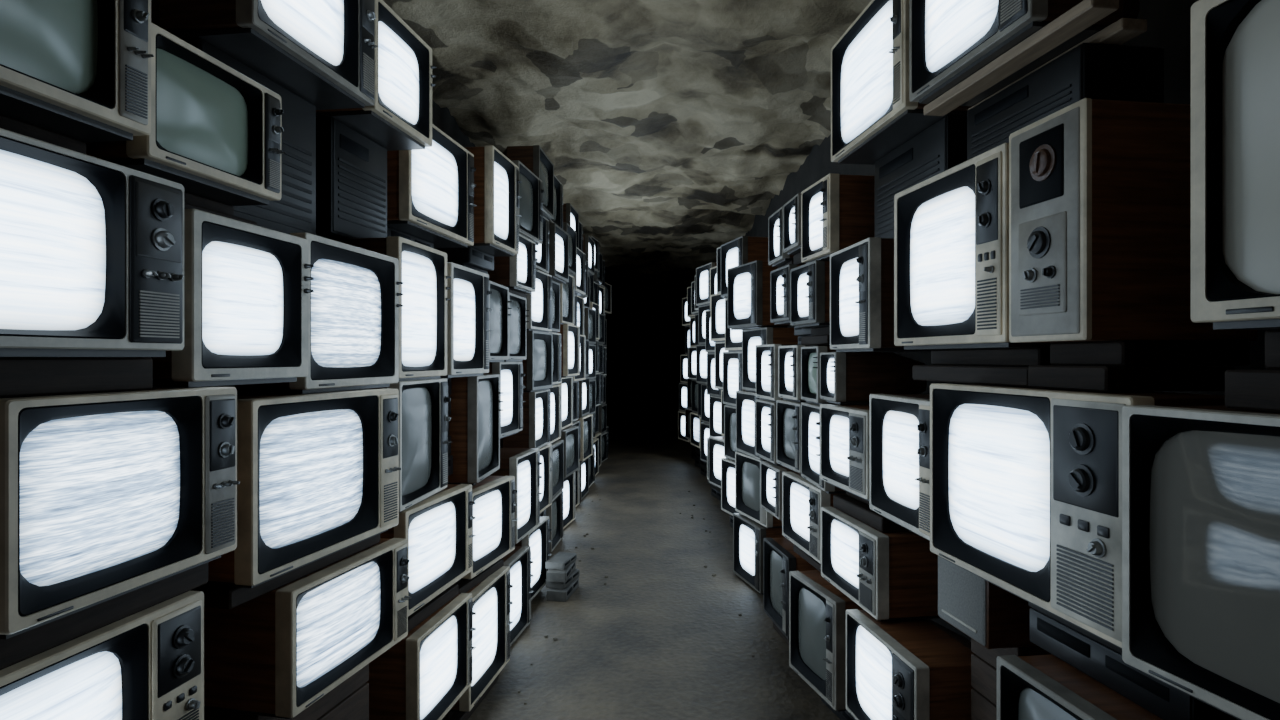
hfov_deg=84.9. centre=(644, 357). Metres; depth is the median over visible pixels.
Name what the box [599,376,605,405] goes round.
television
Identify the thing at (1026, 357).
board
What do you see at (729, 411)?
television
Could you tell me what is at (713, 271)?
television
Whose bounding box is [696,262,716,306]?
television
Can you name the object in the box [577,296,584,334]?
television
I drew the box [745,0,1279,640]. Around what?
wall
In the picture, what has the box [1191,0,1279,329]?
television
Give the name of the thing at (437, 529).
television
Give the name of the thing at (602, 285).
television
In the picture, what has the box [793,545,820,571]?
board
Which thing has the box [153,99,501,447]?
wall
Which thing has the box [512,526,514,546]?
speaker grille
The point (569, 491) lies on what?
television
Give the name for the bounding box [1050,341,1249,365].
board
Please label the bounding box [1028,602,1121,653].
deck
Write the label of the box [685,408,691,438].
television
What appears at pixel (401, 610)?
speaker grille
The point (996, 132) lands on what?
vent grille
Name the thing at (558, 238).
television
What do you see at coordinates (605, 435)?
television
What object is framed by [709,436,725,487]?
television
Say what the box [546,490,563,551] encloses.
television
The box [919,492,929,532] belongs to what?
speaker grille
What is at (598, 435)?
television
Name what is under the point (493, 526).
television
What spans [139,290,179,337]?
speaker grille
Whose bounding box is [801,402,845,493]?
television
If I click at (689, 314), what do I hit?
television
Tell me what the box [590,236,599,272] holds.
television
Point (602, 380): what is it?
television
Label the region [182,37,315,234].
electronic device
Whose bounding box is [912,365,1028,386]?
board
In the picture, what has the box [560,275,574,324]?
television
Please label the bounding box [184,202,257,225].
board
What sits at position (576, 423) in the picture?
television
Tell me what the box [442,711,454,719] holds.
board
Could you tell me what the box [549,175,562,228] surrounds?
television
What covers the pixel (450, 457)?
deck
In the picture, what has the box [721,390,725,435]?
television
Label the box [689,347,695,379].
television
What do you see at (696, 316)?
television
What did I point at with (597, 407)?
television
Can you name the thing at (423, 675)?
television
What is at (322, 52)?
television
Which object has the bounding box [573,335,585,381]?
television
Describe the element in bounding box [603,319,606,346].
television
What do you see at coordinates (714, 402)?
television
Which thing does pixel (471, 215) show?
speaker grille
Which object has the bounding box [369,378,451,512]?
television
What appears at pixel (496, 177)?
television
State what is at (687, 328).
television
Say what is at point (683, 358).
television
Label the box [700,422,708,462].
television
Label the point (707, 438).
television
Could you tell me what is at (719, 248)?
television
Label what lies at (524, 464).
television
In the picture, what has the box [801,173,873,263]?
television
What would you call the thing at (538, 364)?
television
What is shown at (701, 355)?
television
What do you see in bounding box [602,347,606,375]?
television
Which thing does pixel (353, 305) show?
television
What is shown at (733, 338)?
television
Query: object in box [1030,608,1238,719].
deck
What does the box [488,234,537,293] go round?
television
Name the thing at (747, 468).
television
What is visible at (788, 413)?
television
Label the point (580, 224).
television
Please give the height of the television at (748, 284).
0.480 m
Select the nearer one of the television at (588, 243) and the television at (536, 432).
the television at (536, 432)
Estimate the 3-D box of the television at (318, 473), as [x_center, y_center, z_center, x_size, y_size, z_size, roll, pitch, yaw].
[-1.026,0.313,1.926,0.470,0.435,0.613,0,0,12]
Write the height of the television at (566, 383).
0.520 m
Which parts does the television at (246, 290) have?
frame, knob, knob, knob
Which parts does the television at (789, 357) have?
frame, dial plate, control panel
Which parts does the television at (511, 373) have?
control panel, dial plate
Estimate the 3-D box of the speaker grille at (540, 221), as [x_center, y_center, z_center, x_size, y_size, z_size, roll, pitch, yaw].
[-0.753,-0.927,5.083,0.004,0.121,0.063,0,0,8]
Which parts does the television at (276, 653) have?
frame, control panel, dial plate, knob, knob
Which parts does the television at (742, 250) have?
frame, control panel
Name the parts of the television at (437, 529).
control panel, dial plate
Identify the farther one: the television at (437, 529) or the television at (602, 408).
the television at (602, 408)
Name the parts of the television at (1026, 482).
knob, knob, dial plate, control panel, knob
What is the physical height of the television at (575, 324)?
0.460 m
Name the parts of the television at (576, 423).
control panel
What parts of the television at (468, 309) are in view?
control panel, dial plate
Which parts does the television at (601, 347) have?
control panel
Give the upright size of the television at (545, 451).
0.520 m
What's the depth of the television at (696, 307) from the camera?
9.52 m
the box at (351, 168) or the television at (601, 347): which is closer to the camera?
the box at (351, 168)
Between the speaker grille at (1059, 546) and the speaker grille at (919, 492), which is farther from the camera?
the speaker grille at (919, 492)
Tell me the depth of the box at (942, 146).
2.65 m
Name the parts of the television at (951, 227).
knob, knob, dial plate, control panel, knob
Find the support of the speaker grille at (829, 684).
attached to the television at (817, 608)
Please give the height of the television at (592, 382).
0.470 m
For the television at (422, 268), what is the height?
0.515 m
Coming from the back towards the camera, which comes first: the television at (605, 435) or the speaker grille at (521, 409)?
the television at (605, 435)
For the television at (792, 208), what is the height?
0.300 m
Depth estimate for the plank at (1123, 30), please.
1.78 m
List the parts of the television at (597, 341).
control panel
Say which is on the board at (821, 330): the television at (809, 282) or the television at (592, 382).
the television at (809, 282)
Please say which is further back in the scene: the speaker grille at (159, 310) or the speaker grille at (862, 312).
the speaker grille at (862, 312)
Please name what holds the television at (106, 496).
on the board at (23, 646)
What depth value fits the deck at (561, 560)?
5.00 m
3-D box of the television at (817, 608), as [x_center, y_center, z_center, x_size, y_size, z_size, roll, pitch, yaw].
[0.972,1.306,3.313,0.468,0.488,0.470,0,0,-14]
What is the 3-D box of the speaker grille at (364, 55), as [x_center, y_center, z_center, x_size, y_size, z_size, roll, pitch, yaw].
[-0.890,-0.914,2.252,0.004,0.111,0.062,0,0,8]
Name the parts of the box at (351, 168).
name plate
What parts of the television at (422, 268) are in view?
frame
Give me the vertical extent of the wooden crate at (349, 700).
0.394 m
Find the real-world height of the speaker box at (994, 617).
0.235 m
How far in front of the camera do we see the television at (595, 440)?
10.20 m
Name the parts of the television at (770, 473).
dial plate, control panel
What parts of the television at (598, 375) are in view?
control panel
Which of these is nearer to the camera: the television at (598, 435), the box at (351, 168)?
the box at (351, 168)
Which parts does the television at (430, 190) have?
control panel, dial plate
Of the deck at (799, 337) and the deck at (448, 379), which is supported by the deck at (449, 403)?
the deck at (448, 379)
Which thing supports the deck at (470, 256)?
on the deck
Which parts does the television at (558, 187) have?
control panel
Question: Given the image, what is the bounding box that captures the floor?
[468,408,839,719]
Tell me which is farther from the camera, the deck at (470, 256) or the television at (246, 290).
the deck at (470, 256)
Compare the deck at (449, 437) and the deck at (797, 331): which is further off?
the deck at (797, 331)
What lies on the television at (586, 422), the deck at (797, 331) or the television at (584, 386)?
the television at (584, 386)
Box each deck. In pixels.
[387,226,433,247]
[434,246,493,270]
[447,378,450,394]
[448,396,450,414]
[448,435,450,454]
[448,455,452,475]
[455,263,487,273]
[545,552,576,569]
[546,560,575,581]
[546,568,579,588]
[547,577,578,601]
[695,446,699,453]
[700,460,706,469]
[701,467,706,476]
[710,483,720,492]
[711,487,720,499]
[730,516,732,527]
[794,326,811,335]
[798,335,829,345]
[821,697,854,719]
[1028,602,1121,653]
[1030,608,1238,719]
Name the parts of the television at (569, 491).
control panel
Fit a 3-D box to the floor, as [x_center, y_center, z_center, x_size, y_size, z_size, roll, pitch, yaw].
[0.000,1.750,11.350,3.320,0.100,25.300,0,0,0]
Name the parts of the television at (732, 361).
control panel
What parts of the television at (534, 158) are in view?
frame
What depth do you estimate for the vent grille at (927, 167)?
2.82 m
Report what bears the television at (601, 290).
on the television at (605, 344)
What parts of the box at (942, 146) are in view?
name plate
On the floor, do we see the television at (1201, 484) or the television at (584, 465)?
the television at (584, 465)
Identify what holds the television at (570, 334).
on the television at (566, 383)
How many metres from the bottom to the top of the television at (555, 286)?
0.470 m
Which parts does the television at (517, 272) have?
frame, control panel, dial plate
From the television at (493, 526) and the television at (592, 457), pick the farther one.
the television at (592, 457)
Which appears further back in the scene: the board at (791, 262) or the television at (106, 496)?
the board at (791, 262)
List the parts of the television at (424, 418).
control panel, dial plate, knob, knob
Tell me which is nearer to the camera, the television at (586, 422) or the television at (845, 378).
the television at (845, 378)
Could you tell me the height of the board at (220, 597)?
0.045 m
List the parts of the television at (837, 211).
frame, dial plate, control panel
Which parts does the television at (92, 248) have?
knob, control panel, dial plate, knob, knob, knob, knob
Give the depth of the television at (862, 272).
2.76 m
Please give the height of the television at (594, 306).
0.520 m
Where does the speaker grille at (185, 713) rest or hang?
attached to the television at (147, 664)
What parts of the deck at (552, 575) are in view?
panel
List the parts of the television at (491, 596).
control panel, dial plate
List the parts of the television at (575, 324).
control panel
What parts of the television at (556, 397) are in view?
control panel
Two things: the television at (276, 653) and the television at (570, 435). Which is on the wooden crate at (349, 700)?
the television at (276, 653)
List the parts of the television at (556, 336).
control panel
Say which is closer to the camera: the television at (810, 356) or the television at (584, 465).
the television at (810, 356)
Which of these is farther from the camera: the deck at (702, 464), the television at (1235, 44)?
the deck at (702, 464)
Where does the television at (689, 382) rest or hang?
on the television at (687, 411)
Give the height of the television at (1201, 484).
0.470 m
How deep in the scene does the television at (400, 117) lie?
2.56 m
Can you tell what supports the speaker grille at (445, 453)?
attached to the television at (424, 418)
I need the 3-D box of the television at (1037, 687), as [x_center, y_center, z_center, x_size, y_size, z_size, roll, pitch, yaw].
[1.103,0.916,1.514,0.460,0.360,0.500,0,0,-8]
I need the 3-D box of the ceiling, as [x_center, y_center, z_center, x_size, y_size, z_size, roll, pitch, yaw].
[0.000,-2.073,11.350,3.320,0.294,25.300,0,0,0]
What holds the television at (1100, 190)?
on the board at (1103, 353)
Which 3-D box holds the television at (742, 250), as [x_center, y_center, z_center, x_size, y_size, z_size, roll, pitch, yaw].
[0.938,-0.775,6.108,0.424,0.480,0.520,0,0,-14]
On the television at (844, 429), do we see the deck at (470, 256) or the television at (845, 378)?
the television at (845, 378)
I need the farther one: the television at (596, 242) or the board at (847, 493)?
the television at (596, 242)
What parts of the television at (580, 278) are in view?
control panel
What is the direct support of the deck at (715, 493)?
on the floor
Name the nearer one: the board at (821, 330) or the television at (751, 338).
the board at (821, 330)
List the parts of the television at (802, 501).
knob, knob, dial plate, control panel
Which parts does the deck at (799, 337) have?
panel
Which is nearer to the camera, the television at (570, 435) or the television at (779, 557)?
the television at (779, 557)
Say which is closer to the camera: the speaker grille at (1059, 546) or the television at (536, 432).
the speaker grille at (1059, 546)
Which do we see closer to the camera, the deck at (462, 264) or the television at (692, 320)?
the deck at (462, 264)
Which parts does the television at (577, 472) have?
control panel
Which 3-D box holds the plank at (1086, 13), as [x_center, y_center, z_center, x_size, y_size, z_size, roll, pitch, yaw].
[1.026,-0.834,2.004,0.070,0.030,0.740,0,0,-8]
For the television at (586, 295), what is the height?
0.470 m
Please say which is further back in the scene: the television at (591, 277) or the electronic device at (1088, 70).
the television at (591, 277)
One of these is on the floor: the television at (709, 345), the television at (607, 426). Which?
the television at (607, 426)
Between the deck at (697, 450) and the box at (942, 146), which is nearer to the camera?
the box at (942, 146)
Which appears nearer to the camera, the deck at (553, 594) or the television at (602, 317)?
the deck at (553, 594)
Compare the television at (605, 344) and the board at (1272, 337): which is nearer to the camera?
the board at (1272, 337)
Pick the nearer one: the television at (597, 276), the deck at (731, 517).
the deck at (731, 517)
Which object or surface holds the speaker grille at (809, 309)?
attached to the television at (809, 282)
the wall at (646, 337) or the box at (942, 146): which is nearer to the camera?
the box at (942, 146)
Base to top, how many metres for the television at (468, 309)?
0.485 m
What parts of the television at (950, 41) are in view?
frame, control panel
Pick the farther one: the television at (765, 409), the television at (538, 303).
the television at (538, 303)
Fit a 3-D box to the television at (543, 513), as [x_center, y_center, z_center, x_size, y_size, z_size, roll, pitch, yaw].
[-1.043,1.470,5.603,0.424,0.460,0.520,0,0,4]
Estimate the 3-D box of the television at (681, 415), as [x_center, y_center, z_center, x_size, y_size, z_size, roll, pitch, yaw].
[0.834,1.145,11.714,0.411,0.480,0.530,0,0,-16]
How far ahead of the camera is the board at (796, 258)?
4.10 m
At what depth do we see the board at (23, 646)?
1.17 m
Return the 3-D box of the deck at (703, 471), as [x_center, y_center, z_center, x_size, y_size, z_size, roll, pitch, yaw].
[1.005,1.648,10.098,0.303,0.104,0.440,0,0,-12]
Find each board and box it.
[0,114,85,153]
[0,357,152,397]
[0,563,207,669]
[184,191,233,215]
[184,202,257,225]
[190,534,379,609]
[408,584,458,631]
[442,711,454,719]
[449,676,497,719]
[456,559,503,593]
[509,289,526,299]
[773,622,788,645]
[778,260,792,267]
[793,252,805,264]
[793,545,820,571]
[801,335,829,344]
[811,326,829,335]
[833,494,909,531]
[846,491,868,504]
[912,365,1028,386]
[931,348,1050,366]
[1028,365,1234,391]
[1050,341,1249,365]
[1225,370,1279,411]
[1265,330,1279,368]
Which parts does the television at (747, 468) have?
control panel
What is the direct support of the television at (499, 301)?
on the television at (511, 373)
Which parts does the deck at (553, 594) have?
panel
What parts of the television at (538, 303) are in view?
control panel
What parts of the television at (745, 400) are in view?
control panel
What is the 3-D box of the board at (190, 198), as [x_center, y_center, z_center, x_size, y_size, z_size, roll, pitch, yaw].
[-1.175,-0.351,1.552,0.310,0.037,0.349,0,0,8]
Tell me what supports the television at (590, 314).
on the television at (592, 348)
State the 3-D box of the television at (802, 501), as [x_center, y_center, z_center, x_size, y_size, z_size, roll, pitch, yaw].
[0.993,0.805,3.598,0.470,0.363,0.557,0,0,-8]
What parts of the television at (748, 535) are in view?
frame, control panel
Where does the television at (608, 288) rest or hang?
on the television
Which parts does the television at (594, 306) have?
control panel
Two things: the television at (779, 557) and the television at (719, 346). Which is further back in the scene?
the television at (719, 346)
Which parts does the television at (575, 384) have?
control panel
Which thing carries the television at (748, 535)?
on the floor
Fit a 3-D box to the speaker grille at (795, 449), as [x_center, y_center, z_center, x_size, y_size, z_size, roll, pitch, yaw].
[0.807,0.537,3.734,0.004,0.094,0.035,0,0,-8]
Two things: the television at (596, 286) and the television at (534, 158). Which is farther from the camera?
the television at (596, 286)
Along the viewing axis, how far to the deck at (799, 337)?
4.29 m
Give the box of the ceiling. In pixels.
[383,0,870,299]
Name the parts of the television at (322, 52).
frame, control panel, dial plate, knob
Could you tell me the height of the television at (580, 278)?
0.480 m
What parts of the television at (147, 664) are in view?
control panel, dial plate, knob, knob, knob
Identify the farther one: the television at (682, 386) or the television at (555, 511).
the television at (682, 386)
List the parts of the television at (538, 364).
frame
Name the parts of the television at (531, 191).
control panel, dial plate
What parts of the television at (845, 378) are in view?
frame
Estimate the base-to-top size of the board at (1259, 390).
0.064 m
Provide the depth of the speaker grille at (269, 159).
1.67 m
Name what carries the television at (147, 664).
on the wooden crate
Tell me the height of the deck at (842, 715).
0.074 m
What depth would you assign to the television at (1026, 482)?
1.55 m
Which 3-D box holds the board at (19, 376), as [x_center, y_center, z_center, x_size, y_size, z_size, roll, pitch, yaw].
[-1.086,0.029,1.075,0.310,0.059,0.465,0,0,8]
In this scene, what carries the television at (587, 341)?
on the television at (584, 386)
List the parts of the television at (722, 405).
frame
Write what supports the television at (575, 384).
on the television
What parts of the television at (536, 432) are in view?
frame, control panel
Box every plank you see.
[924,0,1118,115]
[967,18,1146,110]
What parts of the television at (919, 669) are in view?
frame, knob, knob, dial plate, control panel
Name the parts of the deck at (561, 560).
panel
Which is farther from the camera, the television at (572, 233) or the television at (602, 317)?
the television at (602, 317)
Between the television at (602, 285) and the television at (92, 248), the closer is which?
the television at (92, 248)
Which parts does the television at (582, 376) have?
control panel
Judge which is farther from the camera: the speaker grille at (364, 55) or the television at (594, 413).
the television at (594, 413)
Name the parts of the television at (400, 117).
frame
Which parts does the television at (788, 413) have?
dial plate, control panel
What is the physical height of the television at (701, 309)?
0.480 m
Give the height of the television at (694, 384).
0.480 m
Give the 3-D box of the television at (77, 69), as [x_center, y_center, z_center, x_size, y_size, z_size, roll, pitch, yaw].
[-1.141,-0.562,1.105,0.468,0.330,0.449,0,0,8]
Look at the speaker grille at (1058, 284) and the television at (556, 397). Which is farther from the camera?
the television at (556, 397)
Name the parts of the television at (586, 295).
frame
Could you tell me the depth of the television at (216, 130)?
1.49 m
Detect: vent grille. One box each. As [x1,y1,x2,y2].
[233,138,311,232]
[338,158,385,233]
[877,155,938,234]
[971,84,1070,158]
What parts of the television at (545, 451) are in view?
control panel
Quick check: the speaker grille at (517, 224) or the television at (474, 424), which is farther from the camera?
the speaker grille at (517, 224)
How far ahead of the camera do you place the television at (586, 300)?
9.50 m
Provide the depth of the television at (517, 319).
4.63 m
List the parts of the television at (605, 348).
control panel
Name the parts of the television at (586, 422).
control panel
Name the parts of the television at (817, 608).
dial plate, control panel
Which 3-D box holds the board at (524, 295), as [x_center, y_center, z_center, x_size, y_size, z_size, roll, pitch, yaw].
[-1.024,-0.434,4.813,0.310,0.045,0.415,0,0,8]
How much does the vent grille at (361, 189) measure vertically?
0.207 m
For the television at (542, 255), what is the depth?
5.73 m
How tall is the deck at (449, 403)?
0.093 m
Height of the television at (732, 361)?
0.480 m
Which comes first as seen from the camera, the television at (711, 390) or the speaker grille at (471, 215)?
the speaker grille at (471, 215)
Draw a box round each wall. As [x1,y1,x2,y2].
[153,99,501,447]
[605,297,685,407]
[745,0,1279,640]
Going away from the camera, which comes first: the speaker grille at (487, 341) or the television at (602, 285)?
the speaker grille at (487, 341)
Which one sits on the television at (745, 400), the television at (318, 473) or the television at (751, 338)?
the television at (751, 338)
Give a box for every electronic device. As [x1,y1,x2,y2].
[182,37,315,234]
[967,42,1163,159]
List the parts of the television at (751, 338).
frame, control panel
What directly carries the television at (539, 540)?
on the board
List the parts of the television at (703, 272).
control panel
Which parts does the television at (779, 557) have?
frame, dial plate, control panel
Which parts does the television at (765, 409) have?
dial plate, control panel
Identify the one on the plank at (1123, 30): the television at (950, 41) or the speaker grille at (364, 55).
the television at (950, 41)
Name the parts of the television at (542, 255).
control panel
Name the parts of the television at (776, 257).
dial plate, control panel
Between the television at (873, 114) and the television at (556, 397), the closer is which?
the television at (873, 114)
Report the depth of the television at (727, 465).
6.22 m
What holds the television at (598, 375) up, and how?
on the television at (594, 413)
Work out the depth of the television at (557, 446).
6.38 m
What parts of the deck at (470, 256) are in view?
panel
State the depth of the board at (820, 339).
3.66 m
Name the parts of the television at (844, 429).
knob, knob, dial plate, control panel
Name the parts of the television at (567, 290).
control panel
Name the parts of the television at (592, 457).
control panel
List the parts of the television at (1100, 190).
knob, knob, control panel, panel, knob, frame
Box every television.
[0,0,153,142]
[0,128,183,356]
[0,387,239,638]
[0,591,203,719]
[86,22,285,205]
[88,209,313,386]
[151,0,377,109]
[204,538,410,718]
[205,389,400,587]
[217,232,402,393]
[316,0,435,150]
[331,236,450,380]
[366,593,475,719]
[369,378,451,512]
[380,484,475,615]
[387,124,476,247]
[441,262,492,377]
[448,374,502,484]
[449,566,512,711]
[460,476,517,579]
[464,145,521,256]
[483,362,524,437]
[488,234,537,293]
[489,280,511,361]
[489,448,541,543]
[500,389,550,448]
[501,546,532,646]
[503,145,553,219]
[504,292,528,361]
[512,160,544,244]
[515,516,551,600]
[516,330,552,391]
[526,269,551,331]
[536,217,548,273]
[539,444,551,512]
[540,509,545,515]
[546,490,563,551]
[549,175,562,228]
[549,223,568,283]
[549,280,559,332]
[549,332,560,384]
[549,384,561,443]
[551,440,563,498]
[557,324,579,377]
[558,426,578,478]
[559,377,572,429]
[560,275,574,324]
[562,472,575,528]
[563,203,578,247]
[563,222,576,276]
[570,421,580,459]
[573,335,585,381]
[573,381,578,421]
[574,248,585,295]
[574,295,576,325]
[575,462,579,505]
[576,414,592,461]
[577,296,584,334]
[579,221,582,251]
[579,260,587,297]
[579,377,589,417]
[580,457,588,500]
[583,235,593,275]
[584,275,589,307]
[584,308,595,344]
[586,339,588,376]
[587,344,595,379]
[589,379,595,413]
[589,447,594,486]
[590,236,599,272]
[590,275,593,302]
[590,302,599,339]
[593,413,594,437]
[593,438,598,475]
[594,252,601,283]
[594,282,598,304]
[594,340,598,372]
[595,373,600,405]
[595,406,598,433]
[595,433,601,466]
[597,344,603,373]
[598,404,606,433]
[599,259,604,287]
[599,286,604,314]
[599,314,604,344]
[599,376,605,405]
[601,374,603,402]
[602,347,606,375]
[602,432,607,461]
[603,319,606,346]
[604,282,611,313]
[606,426,608,451]
[678,411,689,442]
[679,383,687,411]
[680,355,688,383]
[682,297,689,326]
[685,326,689,354]
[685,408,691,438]
[687,287,694,317]
[687,348,688,376]
[687,378,691,408]
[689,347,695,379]
[690,317,695,346]
[690,412,699,447]
[691,281,697,314]
[692,380,697,413]
[695,276,697,310]
[695,314,698,345]
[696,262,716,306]
[696,345,707,384]
[698,304,709,344]
[698,384,700,416]
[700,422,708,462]
[701,384,708,423]
[705,310,714,352]
[707,353,720,396]
[707,438,708,479]
[709,396,722,436]
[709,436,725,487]
[710,266,716,309]
[711,293,724,341]
[715,342,727,389]
[717,247,720,292]
[721,236,767,298]
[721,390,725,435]
[721,458,738,515]
[723,351,745,406]
[724,405,739,460]
[725,298,741,351]
[727,260,787,329]
[733,513,784,593]
[735,452,781,528]
[736,391,765,460]
[742,327,797,391]
[756,344,797,401]
[756,399,780,464]
[760,461,794,520]
[763,538,816,638]
[768,206,793,266]
[770,264,800,324]
[776,400,801,473]
[778,345,829,401]
[782,471,836,563]
[783,193,800,254]
[789,570,863,711]
[790,260,829,327]
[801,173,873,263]
[801,346,882,404]
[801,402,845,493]
[820,352,926,404]
[820,404,868,500]
[821,507,939,621]
[830,237,931,351]
[831,0,971,164]
[846,609,974,719]
[869,394,929,540]
[894,143,1050,349]
[909,0,1139,105]
[930,384,1224,648]
[997,654,1162,719]
[1009,98,1257,342]
[1122,405,1279,719]
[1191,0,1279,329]
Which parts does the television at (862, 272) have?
frame, knob, knob, dial plate, control panel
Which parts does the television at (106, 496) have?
knob, control panel, dial plate, knob, knob, knob, knob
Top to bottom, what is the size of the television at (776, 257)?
0.334 m
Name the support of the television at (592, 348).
on the television at (592, 382)
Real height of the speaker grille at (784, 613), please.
0.121 m
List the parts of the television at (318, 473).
control panel, dial plate, knob, knob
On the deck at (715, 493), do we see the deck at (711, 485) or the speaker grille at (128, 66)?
the deck at (711, 485)
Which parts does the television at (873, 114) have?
frame, knob, dial plate, control panel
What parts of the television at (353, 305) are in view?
frame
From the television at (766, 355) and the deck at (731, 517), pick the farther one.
the deck at (731, 517)
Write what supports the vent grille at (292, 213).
attached to the electronic device at (295, 212)
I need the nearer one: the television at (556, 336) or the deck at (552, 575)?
the deck at (552, 575)
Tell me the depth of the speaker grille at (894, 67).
2.44 m
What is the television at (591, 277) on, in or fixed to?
on the television at (594, 306)
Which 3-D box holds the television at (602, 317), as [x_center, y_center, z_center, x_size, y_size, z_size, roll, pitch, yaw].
[-0.879,-0.445,10.796,0.411,0.470,0.540,0,0,9]
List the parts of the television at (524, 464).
frame, control panel, dial plate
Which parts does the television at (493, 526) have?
control panel, dial plate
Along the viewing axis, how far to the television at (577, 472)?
8.02 m
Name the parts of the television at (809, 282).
dial plate, control panel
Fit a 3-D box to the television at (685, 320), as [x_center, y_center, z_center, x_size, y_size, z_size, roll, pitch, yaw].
[0.898,-0.775,11.712,0.411,0.480,0.530,0,0,-15]
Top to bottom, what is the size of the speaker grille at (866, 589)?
0.080 m
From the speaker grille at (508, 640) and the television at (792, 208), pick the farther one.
the television at (792, 208)
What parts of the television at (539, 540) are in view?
control panel, dial plate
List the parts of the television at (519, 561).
control panel, dial plate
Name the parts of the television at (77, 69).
control panel, knob, dial plate, knob, knob, knob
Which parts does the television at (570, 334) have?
control panel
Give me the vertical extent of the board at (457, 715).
0.047 m
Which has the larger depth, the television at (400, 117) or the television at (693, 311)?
the television at (693, 311)
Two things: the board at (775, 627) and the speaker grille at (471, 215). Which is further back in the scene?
the board at (775, 627)
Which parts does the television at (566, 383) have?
control panel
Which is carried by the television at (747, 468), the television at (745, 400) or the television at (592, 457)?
the television at (745, 400)
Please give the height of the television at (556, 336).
0.480 m
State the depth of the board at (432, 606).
2.84 m
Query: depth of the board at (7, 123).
1.20 m
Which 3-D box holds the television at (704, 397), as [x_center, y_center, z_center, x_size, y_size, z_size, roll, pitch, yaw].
[0.951,0.560,8.506,0.424,0.480,0.520,0,0,-13]
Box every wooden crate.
[204,664,368,719]
[971,638,1050,719]
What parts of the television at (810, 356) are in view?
frame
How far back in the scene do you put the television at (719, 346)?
7.07 m
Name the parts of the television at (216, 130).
control panel, dial plate, knob, knob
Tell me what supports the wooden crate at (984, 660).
on the wooden crate
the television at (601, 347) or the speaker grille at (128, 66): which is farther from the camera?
the television at (601, 347)
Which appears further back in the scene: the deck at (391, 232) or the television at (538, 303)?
the television at (538, 303)
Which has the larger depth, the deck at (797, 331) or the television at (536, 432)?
the television at (536, 432)
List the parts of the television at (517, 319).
frame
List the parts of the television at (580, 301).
control panel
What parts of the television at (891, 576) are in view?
frame, knob, knob, dial plate, control panel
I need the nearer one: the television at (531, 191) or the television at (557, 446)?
the television at (531, 191)
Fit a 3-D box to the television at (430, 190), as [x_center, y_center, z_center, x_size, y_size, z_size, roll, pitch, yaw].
[-1.143,-0.815,3.324,0.472,0.487,0.720,0,0,8]
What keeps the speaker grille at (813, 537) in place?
attached to the television at (802, 501)
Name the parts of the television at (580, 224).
control panel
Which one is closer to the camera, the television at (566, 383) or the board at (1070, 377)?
the board at (1070, 377)
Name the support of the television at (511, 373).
on the deck
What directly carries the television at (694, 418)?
on the deck
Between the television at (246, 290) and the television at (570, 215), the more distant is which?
the television at (570, 215)
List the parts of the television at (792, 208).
control panel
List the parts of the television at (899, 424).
knob, knob, control panel, dial plate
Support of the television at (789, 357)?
on the television at (788, 413)
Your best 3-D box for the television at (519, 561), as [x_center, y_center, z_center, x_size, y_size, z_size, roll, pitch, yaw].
[-0.961,1.450,4.296,0.467,0.500,0.430,0,0,8]
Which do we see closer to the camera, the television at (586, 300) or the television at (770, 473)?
the television at (770, 473)
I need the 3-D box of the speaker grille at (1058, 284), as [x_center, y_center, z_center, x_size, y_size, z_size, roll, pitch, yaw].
[0.893,-0.137,1.584,0.004,0.046,0.123,0,0,-8]
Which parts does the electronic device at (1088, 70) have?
name plate, panel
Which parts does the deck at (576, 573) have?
panel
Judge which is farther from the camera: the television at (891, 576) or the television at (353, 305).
the television at (891, 576)
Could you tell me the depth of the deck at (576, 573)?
4.95 m
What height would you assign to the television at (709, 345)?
0.480 m
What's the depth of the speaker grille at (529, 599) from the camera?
4.43 m
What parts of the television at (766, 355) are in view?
frame, dial plate, control panel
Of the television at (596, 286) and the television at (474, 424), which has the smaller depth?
the television at (474, 424)
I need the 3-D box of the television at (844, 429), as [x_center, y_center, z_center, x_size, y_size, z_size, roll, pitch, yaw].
[1.015,0.380,2.935,0.460,0.348,0.471,0,0,-8]
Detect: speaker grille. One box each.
[125,65,147,118]
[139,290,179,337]
[178,708,198,719]
[211,498,233,547]
[269,159,279,189]
[363,52,373,94]
[384,482,396,521]
[397,606,406,636]
[443,453,447,483]
[468,544,471,567]
[469,213,473,238]
[469,655,472,681]
[486,340,488,365]
[507,631,509,658]
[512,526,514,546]
[517,224,518,247]
[520,408,522,426]
[529,599,530,619]
[540,221,542,238]
[782,609,785,632]
[795,449,797,467]
[808,302,812,317]
[810,534,816,556]
[823,227,826,247]
[826,669,831,701]
[850,465,861,491]
[859,312,864,340]
[860,582,871,611]
[893,61,899,104]
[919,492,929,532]
[977,278,996,329]
[1000,0,1021,23]
[1020,284,1059,309]
[1057,544,1113,630]
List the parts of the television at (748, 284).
frame, control panel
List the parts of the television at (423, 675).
frame, control panel, dial plate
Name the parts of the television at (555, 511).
control panel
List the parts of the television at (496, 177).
frame, control panel, dial plate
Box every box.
[316,117,386,238]
[874,115,966,237]
[938,556,1036,648]
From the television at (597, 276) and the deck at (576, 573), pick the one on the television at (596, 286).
the television at (597, 276)
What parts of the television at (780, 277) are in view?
dial plate, control panel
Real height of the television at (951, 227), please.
0.505 m
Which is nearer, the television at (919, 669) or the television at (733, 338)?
the television at (919, 669)
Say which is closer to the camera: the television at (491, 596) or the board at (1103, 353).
the board at (1103, 353)
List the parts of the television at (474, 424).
frame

